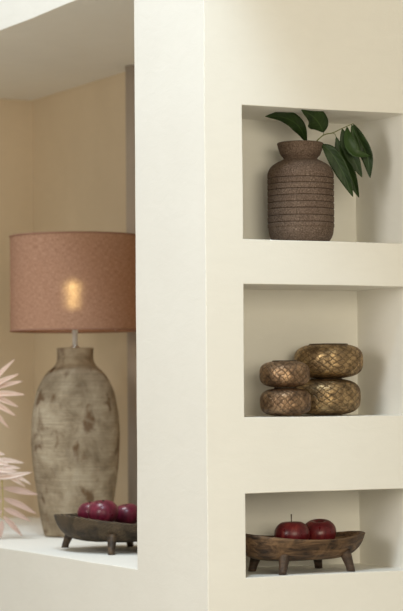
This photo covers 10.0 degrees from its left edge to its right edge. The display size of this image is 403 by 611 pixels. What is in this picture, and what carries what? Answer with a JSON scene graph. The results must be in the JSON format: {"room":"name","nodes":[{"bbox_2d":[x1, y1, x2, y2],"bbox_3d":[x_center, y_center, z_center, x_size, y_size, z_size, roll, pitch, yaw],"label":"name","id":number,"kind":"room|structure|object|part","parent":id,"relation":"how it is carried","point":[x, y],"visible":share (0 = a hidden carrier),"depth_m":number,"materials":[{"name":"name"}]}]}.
{"room":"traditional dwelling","nodes":[
{"label":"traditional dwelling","id":0,"kind":"room"},
{"bbox_2d":[0,99,33,517],"bbox_3d":[-0.899,0.006,8.046,0.661,1.488,0.012,1,-2,-26],"label":"wall","id":1,"kind":"structure","parent":0,"point":[16,116],"depth_m":8.16,"materials":[{"name":"beige paint"}]},
{"bbox_2d":[32,72,127,517],"bbox_3d":[-0.072,-0.034,7.135,0.019,1.488,2.380,1,-2,-26],"label":"wall","id":2,"kind":"structure","parent":0,"point":[79,132],"depth_m":7.77,"materials":[{"name":"beige paint"}]},
{"bbox_2d":[0,0,402,610],"bbox_3d":[0.000,0.143,7.233,1.602,2.752,3.302,1,-2,-26],"label":"wall","id":3,"kind":"structure","parent":0,"point":[218,300],"depth_m":5.61,"materials":[{"name":"paint"}]},
{"bbox_2d":[9,231,135,536],"bbox_3d":[-0.391,0.247,7.102,0.404,0.928,0.404,-2,-3,36],"label":"table lamp","id":4,"kind":"object","parent":3,"relation":"on","point":[74,282],"visible":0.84,"depth_m":6.97,"materials":[{"name":"brown ceramic"}]},
{"bbox_3d":[-0.393,-0.068,7.114,0.400,0.292,0.400,1,-2,-26],"label":"lamp shade","id":5,"kind":"part","parent":4,"relation":"part of","materials":[{"name":"fabric"}]},
{"bbox_2d":[72,330,77,344],"bbox_3d":[-0.392,0.070,7.109,0.034,0.121,0.034,1,-2,-26],"label":"lamp neck","id":6,"kind":"object","parent":4,"relation":"attached to","point":[74,332],"depth_m":7.10,"materials":[{"name":"metal"}]},
{"bbox_2d":[54,513,136,554],"bbox_3d":[-0.231,0.633,6.422,0.363,0.103,0.376,0,-2,-7],"label":"footed bowl","id":7,"kind":"object","parent":3,"relation":"on","point":[73,526],"visible":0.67,"depth_m":6.28,"materials":[{"name":"brown wood"}]},
{"bbox_2d":[77,501,91,517],"bbox_3d":[-0.310,0.580,6.430,0.077,0.064,0.077,0,-2,-1],"label":"apple","id":8,"kind":"object","parent":7,"relation":"in","point":[82,510],"visible":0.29,"depth_m":6.40,"materials":[{"name":"red food"}]},
{"bbox_2d":[87,500,118,521],"bbox_3d":[-0.272,0.571,6.329,0.086,0.069,0.086,0,-2,-3],"label":"apple","id":9,"kind":"object","parent":7,"relation":"in","point":[104,510],"visible":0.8,"depth_m":6.30,"materials":[{"name":"red food"}]},
{"bbox_2d":[115,503,136,523],"bbox_3d":[-0.210,0.585,6.401,0.078,0.064,0.078,0,-2,0],"label":"apple","id":10,"kind":"object","parent":7,"relation":"in","point":[127,513],"visible":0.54,"depth_m":6.37,"materials":[{"name":"red food"}]},
{"bbox_2d":[125,65,136,505],"bbox_3d":[-0.213,-0.025,7.336,0.052,1.486,0.052,1,-2,-26],"label":"trim","id":11,"kind":"structure","parent":3,"relation":"attached to","point":[130,69],"depth_m":7.32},
{"bbox_2d":[260,388,310,415],"bbox_3d":[0.204,0.234,5.577,0.125,0.069,0.125,2,-3,-43],"label":"vase","id":12,"kind":"object","parent":3,"relation":"on","point":[276,401],"visible":1,"depth_m":5.53,"materials":[{"name":"brown metal"}]},
{"bbox_2d":[259,360,309,387],"bbox_3d":[0.202,0.167,5.578,0.123,0.066,0.123,-3,-3,45],"label":"vase","id":13,"kind":"object","parent":12,"relation":"on","point":[276,373],"visible":1,"depth_m":5.53,"materials":[{"name":"brown metal"}]},
{"bbox_2d":[267,140,333,240],"bbox_3d":[0.245,-0.277,5.667,0.164,0.251,0.164,1,-2,-26],"label":"vase","id":14,"kind":"object","parent":3,"relation":"on","point":[300,188],"visible":0.95,"depth_m":5.60,"materials":[{"name":"ceramic"}]},
{"bbox_2d":[265,110,372,196],"bbox_3d":[0.288,-0.374,5.640,0.277,0.215,0.118,1,-2,-26],"label":"leafy branch","id":15,"kind":"object","parent":14,"relation":"in","point":[344,160],"visible":0.98,"depth_m":5.65,"materials":[{"name":"green plant"}]},
{"bbox_3d":[0.302,-0.364,5.651,0.149,0.175,0.050,0,-2,1],"label":"stem","id":16,"kind":"part","parent":15,"relation":"part of","materials":[{"name":"green plant"}]},
{"bbox_2d":[246,531,364,574],"bbox_3d":[0.239,0.597,5.593,0.357,0.101,0.194,1,-2,-26],"label":"footed bowl","id":17,"kind":"object","parent":3,"relation":"on","point":[258,547],"visible":0.89,"depth_m":5.51,"materials":[{"name":"brown wood"}]},
{"bbox_2d":[274,514,309,539],"bbox_3d":[0.220,0.550,5.579,0.087,0.084,0.087,0,-4,-5],"label":"apple","id":18,"kind":"object","parent":17,"relation":"in","point":[292,529],"visible":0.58,"depth_m":5.55,"materials":[{"name":"red food"}]},
{"bbox_2d":[306,519,335,539],"bbox_3d":[0.289,0.561,5.644,0.086,0.070,0.086,0,-2,-2],"label":"apple","id":19,"kind":"object","parent":17,"relation":"in","point":[320,529],"visible":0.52,"depth_m":5.61,"materials":[{"name":"red food"}]},
{"bbox_2d":[294,378,360,414],"bbox_3d":[0.312,0.227,5.710,0.169,0.091,0.169,-1,-2,12],"label":"vase","id":20,"kind":"object","parent":3,"relation":"on","point":[329,396],"visible":0.88,"depth_m":5.64,"materials":[{"name":"gold metal"}]},
{"bbox_2d":[294,343,362,377],"bbox_3d":[0.317,0.138,5.716,0.172,0.086,0.172,-1,-2,15],"label":"vase","id":21,"kind":"object","parent":20,"relation":"on","point":[324,360],"visible":0.91,"depth_m":5.65,"materials":[{"name":"gold metal"}]},
{"bbox_3d":[-0.750,0.575,7.220,0.121,0.289,0.121,1,-2,-26],"label":"vase","id":22,"kind":"object","parent":3,"relation":"on","visible":0},
{"bbox_2d":[0,359,25,427],"bbox_3d":[-0.688,0.414,7.069,0.132,0.535,0.324,1,-3,-40],"label":"frond","id":23,"kind":"object","parent":22,"relation":"in","point":[3,383],"visible":1,"depth_m":7.00,"materials":[{"name":"plant"}]},
{"bbox_2d":[0,452,31,486],"bbox_3d":[-0.669,0.543,7.055,0.095,0.275,0.372,1,-3,-41],"label":"frond","id":24,"kind":"object","parent":22,"relation":"in","point":[7,471],"visible":1,"depth_m":6.95,"materials":[{"name":"plant"}]},
{"bbox_2d":[0,480,38,537],"bbox_3d":[-0.679,0.545,7.049,0.148,0.329,0.393,1,-3,-41],"label":"frond","id":25,"kind":"object","parent":22,"relation":"in","point":[18,490],"visible":1,"depth_m":6.96,"materials":[{"name":"pink plant"}]},
{"bbox_3d":[-0.704,0.533,7.093,0.072,0.300,0.318,1,-2,-26],"label":"stem","id":26,"kind":"part","parent":25,"relation":"part of","materials":[{"name":"beige plant"}]}
]}

